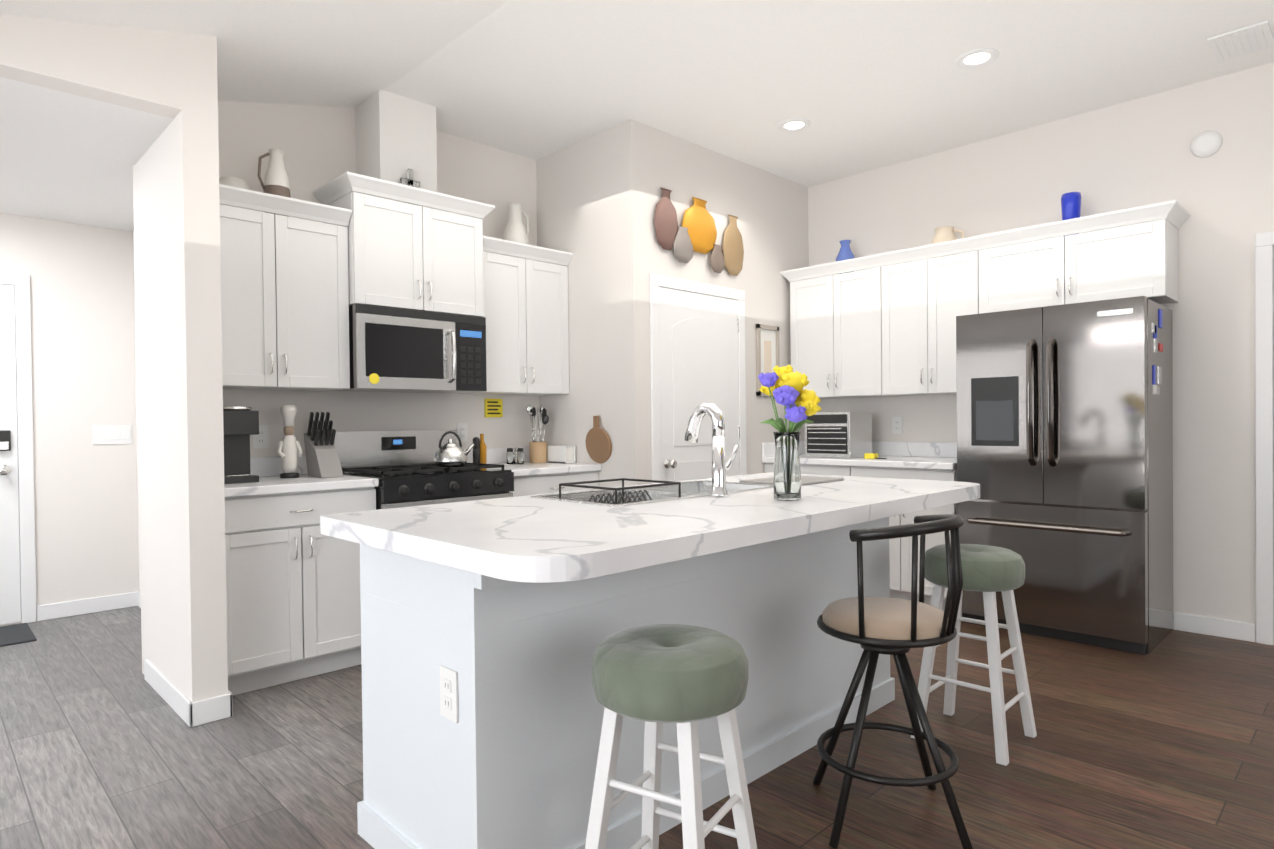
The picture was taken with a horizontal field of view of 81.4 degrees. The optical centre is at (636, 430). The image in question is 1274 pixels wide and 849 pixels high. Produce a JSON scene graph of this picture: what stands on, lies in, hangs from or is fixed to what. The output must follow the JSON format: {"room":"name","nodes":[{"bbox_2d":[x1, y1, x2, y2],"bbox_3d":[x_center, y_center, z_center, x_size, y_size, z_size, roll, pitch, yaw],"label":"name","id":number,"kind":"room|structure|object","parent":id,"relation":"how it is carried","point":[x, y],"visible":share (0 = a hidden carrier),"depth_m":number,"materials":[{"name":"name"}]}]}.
{"room":"kitchen","nodes":[
{"label":"kitchen","id":0,"kind":"room"},
{"bbox_2d":[0,213,138,626],"bbox_3d":[-5.438,-0.097,2.856,6.120,2.600,0.120,-1,1,-44],"label":"wall","id":1,"kind":"structure","parent":0,"point":[83,382],"depth_m":4.67,"materials":[{"name":"paint"}]},
{"bbox_2d":[0,284,20,624],"bbox_3d":[-4.019,0.152,4.107,0.906,2.020,0.081,-1,1,-44],"label":"front door","id":2,"kind":"structure","parent":1,"relation":"in","point":[10,597],"depth_m":4.42,"materials":[{"name":"white metal"}]},
{"bbox_2d":[0,272,36,622],"bbox_3d":[-4.042,0.121,4.130,1.050,2.105,0.020,-1,1,-44],"label":"door frame","id":3,"kind":"structure","parent":1,"relation":"attached to","point":[21,282],"depth_m":4.46,"materials":[{"name":"white wood"}]},
{"bbox_2d":[37,592,132,620],"bbox_3d":[-3.479,1.114,4.687,0.498,0.095,0.014,-1,1,-44],"label":"baseboard","id":4,"kind":"structure","parent":1,"relation":"attached to","point":[124,600],"depth_m":4.67,"materials":[{"name":"white wood"}]},
{"bbox_2d":[92,425,131,444],"bbox_3d":[-3.387,0.030,4.780,0.209,0.122,0.008,-1,1,-44],"label":"light switch","id":5,"kind":"object","parent":1,"relation":"attached to","point":[110,434],"visible":1,"depth_m":4.77,"materials":[{"name":"white plastic"}]},
{"bbox_2d":[0,14,181,118],"bbox_3d":[-3.854,-1.498,0.921,5.712,0.590,0.120,-1,1,-44],"label":"wall","id":6,"kind":"structure","parent":0,"point":[136,69],"depth_m":2.70,"materials":[{"name":"paint"}]},
{"bbox_2d":[132,231,140,591],"bbox_3d":[-2.696,-0.143,4.345,0.120,2.600,1.600,-1,1,-44],"label":"wall","id":7,"kind":"structure","parent":0,"point":[136,411],"depth_m":4.86,"materials":[{"name":"paint"}]},
{"bbox_2d":[133,591,140,607],"bbox_3d":[-2.730,1.110,4.312,0.014,0.095,1.600,-1,1,-44],"label":"baseboard","id":8,"kind":"structure","parent":7,"relation":"attached to","point":[136,595],"depth_m":4.85,"materials":[{"name":"white wood"}]},
{"bbox_2d":[138,33,227,701],"bbox_3d":[-1.986,-0.339,3.212,0.127,3.000,0.770,-1,1,-44],"label":"wall","id":9,"kind":"structure","parent":0,"point":[181,316],"depth_m":2.97,"materials":[{"name":"paint"}]},
{"bbox_2d":[144,659,200,726],"bbox_3d":[-2.016,1.115,3.174,0.014,0.095,0.784,-1,1,-44],"label":"baseboard","id":10,"kind":"structure","parent":9,"relation":"attached to","point":[185,708],"depth_m":3.07,"materials":[{"name":"white wood"}]},
{"bbox_2d":[0,0,508,231],"bbox_3d":[-1.753,-1.526,-0.463,6.770,0.669,10.020,-1,1,-44],"label":"ceiling","id":11,"kind":"structure","parent":0,"point":[345,53],"depth_m":3.21,"materials":[{"name":"paint"}]},
{"bbox_2d":[133,101,539,673],"bbox_3d":[-1.527,-0.356,4.287,2.288,3.000,0.120,-1,1,-44],"label":"wall","id":12,"kind":"structure","parent":0,"point":[316,145],"depth_m":4.08,"materials":[{"name":"paint"}]},
{"bbox_2d":[252,425,268,448],"bbox_3d":[-1.931,0.034,3.799,0.075,0.120,0.008,-1,1,-44],"label":"electrical outlet","id":13,"kind":"object","parent":12,"relation":"attached to","point":[260,440],"visible":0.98,"depth_m":3.80,"materials":[{"name":"white plastic"}]},
{"bbox_2d":[219,184,349,390],"bbox_3d":[-1.842,-0.658,3.661,0.711,0.905,0.328,-1,1,-44],"label":"upper cabinet","id":14,"kind":"object","parent":12,"relation":"attached to","point":[293,289],"depth_m":3.56,"materials":[{"name":"white wood"}]},
{"bbox_2d":[219,176,249,208],"bbox_3d":[-1.974,-1.132,3.617,0.160,0.196,0.160,-1,1,-44],"label":"pot","id":15,"kind":"object","parent":14,"relation":"on","point":[233,181],"visible":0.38,"depth_m":3.56,"materials":[{"name":"ceramic"}]},
{"bbox_2d":[258,149,290,215],"bbox_3d":[-1.790,-1.207,3.650,0.150,0.340,0.122,-1,1,-44],"label":"pitcher","id":16,"kind":"object","parent":14,"relation":"on","point":[276,181],"visible":0.56,"depth_m":3.62,"materials":[{"name":"white ceramic"}]},
{"bbox_2d":[319,171,486,318],"bbox_3d":[-1.297,-0.971,4.158,0.766,0.643,0.383,-1,1,-44],"label":"upper cabinet","id":17,"kind":"object","parent":12,"relation":"attached to","point":[401,255],"depth_m":3.98,"materials":[{"name":"white wood"}]},
{"bbox_2d":[355,90,436,205],"bbox_3d":[-1.353,-1.579,4.163,0.335,0.555,0.300,-1,1,-44],"label":"chase","id":18,"kind":"object","parent":17,"relation":"on","point":[395,137],"visible":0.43,"depth_m":4.04,"materials":[{"name":"paint"}]},
{"bbox_2d":[400,169,419,204],"bbox_3d":[-1.232,-1.318,4.027,0.110,0.200,0.040,-1,1,-44],"label":"cross ornament","id":19,"kind":"object","parent":17,"relation":"on","point":[409,181],"visible":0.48,"depth_m":4.02,"materials":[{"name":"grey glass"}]},
{"bbox_2d":[334,304,486,393],"bbox_3d":[-1.262,-0.431,4.134,0.760,0.425,0.462,-1,1,-44],"label":"microwave","id":20,"kind":"object","parent":17,"relation":"attached to","point":[398,350],"visible":1,"depth_m":3.98,"materials":[{"name":"silver metal"}]},
{"bbox_2d":[457,423,467,441],"bbox_3d":[-1.089,0.016,4.626,0.075,0.120,0.008,-1,1,-44],"label":"electrical outlet","id":21,"kind":"object","parent":12,"relation":"attached to","point":[462,431],"visible":1,"depth_m":4.62,"materials":[{"name":"white plastic"}]},
{"bbox_2d":[485,399,502,416],"bbox_3d":[-0.925,-0.143,4.784,0.130,0.120,0.011,-1,1,-44],"label":"sign","id":22,"kind":"object","parent":12,"relation":"attached to","point":[493,407],"visible":1,"depth_m":4.78,"materials":[{"name":"yellow paper"}]},
{"bbox_2d":[452,236,570,395],"bbox_3d":[-0.797,-0.681,4.688,0.671,0.905,0.328,-1,1,-44],"label":"upper cabinet","id":23,"kind":"object","parent":12,"relation":"attached to","point":[527,337],"depth_m":4.57,"materials":[{"name":"white wood"}]},
{"bbox_2d":[502,202,528,258],"bbox_3d":[-0.765,-1.247,4.713,0.193,0.374,0.168,-1,1,-44],"label":"jug","id":24,"kind":"object","parent":23,"relation":"on","point":[514,230],"visible":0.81,"depth_m":4.66,"materials":[{"name":"ceramic"}]},
{"bbox_2d":[0,606,1273,848],"bbox_3d":[-0.567,1.199,0.724,10.040,0.050,10.050,-1,1,-44],"label":"floor","id":25,"kind":"structure","parent":0,"point":[1166,742],"depth_m":2.57,"materials":[{"name":"brown wood"}]},
{"bbox_2d":[0,623,36,646],"bbox_3d":[-3.799,1.167,3.963,0.870,0.012,0.480,-1,1,-44],"label":"door mat","id":26,"kind":"object","parent":25,"relation":"on","point":[16,634],"visible":1,"depth_m":4.17,"materials":[{"name":"grey rubber"}]},
{"bbox_2d":[225,487,375,694],"bbox_3d":[-1.717,0.717,3.564,0.711,0.875,0.641,-1,1,-44],"label":"base cabinet","id":27,"kind":"object","parent":25,"relation":"on","point":[293,601],"visible":0.73,"depth_m":3.33,"materials":[{"name":"white wood"}]},
{"bbox_2d":[224,456,378,497],"bbox_3d":[-1.726,0.210,3.562,0.713,0.140,0.633,-1,1,-44],"label":"countertop","id":28,"kind":"structure","parent":27,"relation":"on","point":[268,470],"depth_m":3.48,"materials":[{"name":"stone"}]},
{"bbox_2d":[223,406,258,483],"bbox_3d":[-1.902,0.067,3.463,0.170,0.350,0.270,-1,1,-44],"label":"coffee maker","id":29,"kind":"object","parent":28,"relation":"on","point":[240,425],"visible":0.67,"depth_m":3.42,"materials":[{"name":"black plastic"}]},
{"bbox_2d":[277,405,302,477],"bbox_3d":[-1.734,0.056,3.692,0.124,0.362,0.088,-1,1,-44],"label":"chef figurine","id":30,"kind":"object","parent":28,"relation":"on","point":[289,445],"visible":1,"depth_m":3.67,"materials":[{"name":"white ceramic"}]},
{"bbox_2d":[304,412,342,477],"bbox_3d":[-1.595,0.071,3.765,0.110,0.328,0.228,-1,1,-44],"label":"knife block","id":31,"kind":"object","parent":28,"relation":"on","point":[322,459],"visible":1,"depth_m":3.74,"materials":[{"name":"grey wood"}]},
{"bbox_2d":[331,430,513,509],"bbox_3d":[-1.152,0.573,4.045,0.756,1.140,0.702,-1,1,-44],"label":"range","id":32,"kind":"object","parent":25,"relation":"on","point":[403,468],"visible":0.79,"depth_m":4.01,"materials":[{"name":"black metal"}]},
{"bbox_2d":[434,431,473,465],"bbox_3d":[-1.019,0.100,4.114,0.221,0.192,0.180,-1,1,-44],"label":"kettle","id":33,"kind":"object","parent":32,"relation":"on","point":[449,453],"visible":1,"depth_m":4.05,"materials":[{"name":"silver metal"}]},
{"bbox_2d":[509,471,598,496],"bbox_3d":[-0.672,0.694,4.591,0.671,0.875,0.641,-1,1,-44],"label":"base cabinet","id":34,"kind":"object","parent":25,"relation":"on","point":[535,484],"visible":0.12,"depth_m":4.35,"materials":[{"name":"white wood"}]},
{"bbox_2d":[463,447,600,476],"bbox_3d":[-0.681,0.187,4.588,0.672,0.140,0.633,-1,1,-44],"label":"countertop","id":35,"kind":"structure","parent":34,"relation":"on","point":[499,457],"depth_m":4.54,"materials":[{"name":"stone"}]},
{"bbox_2d":[473,434,486,463],"bbox_3d":[-0.969,0.121,4.552,0.109,0.197,0.079,-1,1,-44],"label":"pepper mill","id":36,"kind":"object","parent":35,"relation":"on","point":[479,451],"visible":0.96,"depth_m":4.55,"materials":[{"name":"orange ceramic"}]},
{"bbox_2d":[506,448,512,463],"bbox_3d":[-0.790,0.164,4.738,0.046,0.102,0.106,0,1,37],"label":"spice jar","id":37,"kind":"object","parent":35,"relation":"on","point":[509,454],"depth_m":4.69,"materials":[{"name":"clear glass"}]},
{"bbox_2d":[513,448,523,463],"bbox_3d":[-0.737,0.164,4.684,0.044,0.102,0.044,0,1,31],"label":"spice jar","id":38,"kind":"object","parent":35,"relation":"on","point":[516,456],"depth_m":4.67,"materials":[{"name":"clear glass"}]},
{"bbox_2d":[526,405,548,462],"bbox_3d":[-0.643,0.022,4.833,0.140,0.380,0.144,-1,1,-44],"label":"utensil crock","id":39,"kind":"object","parent":35,"relation":"on","point":[538,452],"visible":1,"depth_m":4.80,"materials":[{"name":"brown wood"}]},
{"bbox_2d":[548,445,575,462],"bbox_3d":[-0.487,0.156,4.790,0.085,0.110,0.180,-1,1,-44],"label":"napkin holder","id":40,"kind":"object","parent":35,"relation":"on","point":[561,454],"visible":1,"depth_m":4.75,"materials":[{"name":"white plastic"}]},
{"bbox_2d":[586,416,611,463],"bbox_3d":[-0.240,0.060,4.599,0.049,0.298,0.230,-1,1,-44],"label":"cutting board","id":41,"kind":"object","parent":35,"relation":"on","point":[598,445],"visible":1,"depth_m":4.58,"materials":[{"name":"brown wood"}]},
{"bbox_2d":[320,472,979,848],"bbox_3d":[0.242,0.682,2.486,2.180,0.926,1.030,-1,1,-44],"label":"kitchen island","id":42,"kind":"object","parent":25,"relation":"on","point":[514,612],"visible":0.94,"depth_m":1.95,"materials":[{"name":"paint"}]},
{"bbox_2d":[440,665,457,722],"bbox_3d":[-0.451,0.631,1.770,0.008,0.120,0.075,-1,1,-44],"label":"outlet","id":43,"kind":"object","parent":42,"relation":"attached to","point":[448,693],"visible":1,"depth_m":1.76,"materials":[{"name":"white plastic"}]},
{"bbox_2d":[559,478,680,503],"bbox_3d":[-0.057,0.298,2.521,0.303,0.238,0.287,-1,1,-44],"label":"wire basket","id":44,"kind":"object","parent":42,"relation":"in","point":[622,488],"visible":0.25,"depth_m":2.52,"materials":[{"name":"black metal"}]},
{"bbox_2d":[684,403,738,496],"bbox_3d":[0.252,0.063,2.547,0.114,0.316,0.178,-1,1,-44],"label":"faucet","id":45,"kind":"object","parent":42,"relation":"on","point":[720,466],"visible":1,"depth_m":2.48,"materials":[{"name":"silver metal"}]},
{"bbox_2d":[758,364,820,500],"bbox_3d":[0.491,0.005,2.355,0.213,0.432,0.188,-1,1,-44],"label":"flower vase","id":46,"kind":"object","parent":42,"relation":"on","point":[784,385],"visible":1,"depth_m":2.32,"materials":[{"name":"clear glass"}]},
{"bbox_2d":[739,476,843,485],"bbox_3d":[0.638,0.207,3.043,0.360,0.010,0.270,-1,1,-44],"label":"drying mat","id":47,"kind":"object","parent":42,"relation":"on","point":[807,480],"visible":0.5,"depth_m":3.00,"materials":[{"name":"grey fabric"}]},
{"bbox_2d":[585,624,756,848],"bbox_3d":[0.075,0.809,1.638,0.344,0.694,0.344,0,1,33],"label":"stool","id":48,"kind":"object","parent":25,"relation":"on","point":[686,678],"visible":1,"depth_m":1.56,"materials":[{"name":"green fabric"}]},
{"bbox_2d":[764,463,839,475],"bbox_3d":[1.385,0.664,5.237,0.608,0.876,0.738,-1,1,-44],"label":"base cabinet","id":49,"kind":"object","parent":25,"relation":"on","point":[768,467],"depth_m":4.98,"materials":[{"name":"white wood"}]},
{"bbox_2d":[762,441,956,469],"bbox_3d":[1.586,0.157,5.004,0.633,0.140,1.355,-1,1,-44],"label":"countertop","id":50,"kind":"structure","parent":49,"relation":"on","point":[930,455],"depth_m":4.96,"materials":[{"name":"stone"}]},
{"bbox_2d":[805,412,871,457],"bbox_3d":[1.384,0.031,5.133,0.341,0.307,0.350,-1,1,-44],"label":"toaster oven","id":51,"kind":"object","parent":50,"relation":"on","point":[838,434],"visible":0.96,"depth_m":5.02,"materials":[{"name":"silver metal"}]},
{"bbox_2d":[864,453,886,458],"bbox_3d":[1.571,0.171,4.861,0.060,0.034,0.140,-1,1,-44],"label":"tape measure","id":52,"kind":"object","parent":50,"relation":"on","point":[870,455],"visible":1,"depth_m":4.86,"materials":[{"name":"yellow plastic"}]},
{"bbox_2d":[813,514,972,848],"bbox_3d":[0.735,0.695,2.192,0.530,0.906,0.530,-1,1,-44],"label":"stool","id":53,"kind":"object","parent":25,"relation":"on","point":[896,628],"visible":1,"depth_m":2.07,"materials":[{"name":"metal"}]},
{"bbox_2d":[840,466,961,616],"bbox_3d":[1.818,0.665,4.797,0.608,0.876,0.733,-1,1,-44],"label":"base cabinet","id":54,"kind":"object","parent":25,"relation":"on","point":[900,556],"depth_m":4.54,"materials":[{"name":"white wood"}]},
{"bbox_2d":[911,544,1036,765],"bbox_3d":[1.239,0.784,2.729,0.344,0.695,0.344,-1,1,-44],"label":"stool","id":55,"kind":"object","parent":25,"relation":"on","point":[988,571],"visible":0.83,"depth_m":2.65,"materials":[{"name":"green fabric"}]},
{"bbox_2d":[956,296,1172,654],"bbox_3d":[2.359,0.224,4.125,0.729,1.760,0.914,-1,1,-44],"label":"fridge","id":56,"kind":"object","parent":25,"relation":"on","point":[1065,436],"visible":1,"depth_m":3.85,"materials":[{"name":"silver metal"}]},
{"bbox_2d":[536,119,808,487],"bbox_3d":[0.289,-0.388,5.419,1.890,3.000,1.050,-1,1,-44],"label":"wall","id":57,"kind":"structure","parent":0,"point":[599,196],"depth_m":4.70,"materials":[{"name":"paint"}]},
{"bbox_2d":[649,273,746,483],"bbox_3d":[0.420,0.083,4.798,0.923,2.070,0.020,-1,1,-44],"label":"door frame","id":58,"kind":"structure","parent":57,"relation":"attached to","point":[656,281],"depth_m":4.54,"materials":[{"name":"white wood"}]},
{"bbox_2d":[654,187,743,275],"bbox_3d":[0.425,-1.258,4.774,0.888,0.450,0.056,-1,1,-44],"label":"art","id":59,"kind":"object","parent":57,"relation":"attached to","point":[696,231],"visible":1,"depth_m":4.72,"materials":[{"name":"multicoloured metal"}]},
{"bbox_2d":[659,287,739,480],"bbox_3d":[0.445,0.113,4.779,0.784,1.985,0.079,-1,1,-44],"label":"pantry door","id":60,"kind":"structure","parent":57,"relation":"in","point":[698,349],"depth_m":4.74,"materials":[{"name":"white wood"}]},
{"bbox_2d":[756,324,779,395],"bbox_3d":[0.938,-0.497,5.304,0.260,0.505,0.020,-1,1,-44],"label":"framed picture","id":61,"kind":"object","parent":57,"relation":"attached to","point":[767,350],"visible":0.71,"depth_m":5.29,"materials":[{"name":"paper"}]},
{"bbox_2d":[384,0,1273,187],"bbox_3d":[2.427,-1.889,2.438,3.270,0.100,8.300,-1,1,-44],"label":"ceiling","id":62,"kind":"structure","parent":0,"point":[862,86],"depth_m":3.79,"materials":[{"name":"paint"}]},
{"bbox_2d":[777,118,810,131],"bbox_3d":[0.950,-1.842,4.477,0.200,0.007,0.200,-1,1,-44],"label":"recessed light","id":63,"kind":"object","parent":62,"relation":"in","point":[794,125],"visible":1,"depth_m":4.47,"materials":[{"name":"white plastic"}]},
{"bbox_2d":[955,48,998,68],"bbox_3d":[1.686,-1.841,3.672,0.200,0.007,0.200,-1,1,-44],"label":"recessed light","id":64,"kind":"object","parent":62,"relation":"in","point":[977,58],"visible":1,"depth_m":3.67,"materials":[{"name":"white plastic"}]},
{"bbox_2d":[1207,20,1273,62],"bbox_3d":[2.886,-1.847,3.534,0.320,0.015,0.220,-1,1,-44],"label":"ceiling vent","id":65,"kind":"object","parent":62,"relation":"in","point":[1247,40],"visible":1,"depth_m":3.51,"materials":[{"name":"white metal"}]},
{"bbox_2d":[808,62,1273,623],"bbox_3d":[3.546,-0.403,3.537,0.120,3.000,8.300,-1,1,-44],"label":"wall","id":66,"kind":"structure","parent":0,"point":[1124,156],"depth_m":4.04,"materials":[{"name":"paint"}]},
{"bbox_2d":[788,256,879,398],"bbox_3d":[1.512,-0.700,5.278,0.328,0.930,0.772,-1,1,-44],"label":"upper cabinet","id":67,"kind":"object","parent":66,"relation":"attached to","point":[830,344],"depth_m":5.19,"materials":[{"name":"white wood"}]},
{"bbox_2d":[836,240,854,273],"bbox_3d":[1.488,-1.219,5.286,0.134,0.256,0.134,-1,1,-44],"label":"vase","id":68,"kind":"object","parent":67,"relation":"on","point":[845,252],"visible":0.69,"depth_m":5.25,"materials":[{"name":"blue ceramic"}]},
{"bbox_2d":[892,417,902,433],"bbox_3d":[1.828,-0.033,5.200,0.008,0.120,0.075,-1,1,-44],"label":"outlet","id":69,"kind":"object","parent":66,"relation":"attached to","point":[897,425],"visible":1,"depth_m":5.20,"materials":[{"name":"white plastic"}]},
{"bbox_2d":[868,236,979,396],"bbox_3d":[1.941,-0.700,4.841,0.328,0.930,0.685,-1,1,-44],"label":"upper cabinet","id":70,"kind":"object","parent":66,"relation":"attached to","point":[880,325],"depth_m":4.74,"materials":[{"name":"white wood"}]},
{"bbox_2d":[931,226,963,257],"bbox_3d":[1.999,-1.196,4.766,0.180,0.210,0.219,-1,1,-44],"label":"pitcher","id":71,"kind":"object","parent":70,"relation":"on","point":[944,233],"visible":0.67,"depth_m":4.72,"materials":[{"name":"ceramic"}]},
{"bbox_2d":[980,201,1183,313],"bbox_3d":[2.509,-0.930,4.258,0.328,0.470,0.937,-1,1,-44],"label":"upper cabinet","id":72,"kind":"object","parent":66,"relation":"attached to","point":[1130,252],"depth_m":4.07,"materials":[{"name":"white wood"}]},
{"bbox_2d":[1061,192,1081,236],"bbox_3d":[2.497,-1.223,4.258,0.105,0.264,0.105,-1,1,-44],"label":"cobalt vase","id":73,"kind":"object","parent":72,"relation":"on","point":[1070,205],"visible":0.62,"depth_m":4.22,"materials":[{"name":"blue glass"}]},
{"bbox_2d":[1190,130,1222,157],"bbox_3d":[3.022,-1.522,3.933,0.036,0.136,0.136,-1,1,-44],"label":"smoke detector","id":74,"kind":"object","parent":66,"relation":"attached to","point":[1206,144],"visible":1,"depth_m":3.92,"materials":[{"name":"white plastic"}]},
{"bbox_2d":[1173,612,1255,641],"bbox_3d":[3.076,1.050,3.952,0.014,0.095,0.350,-1,1,-44],"label":"baseboard","id":75,"kind":"structure","parent":66,"relation":"attached to","point":[1244,631],"depth_m":3.94,"materials":[{"name":"white wood"}]},
{"bbox_2d":[1255,231,1273,644],"bbox_3d":[3.501,0.045,3.493,0.020,2.105,0.900,-1,1,-44],"label":"door frame","id":76,"kind":"structure","parent":66,"relation":"attached to","point":[1264,437],"depth_m":3.78,"materials":[{"name":"white wood"}]}
]}

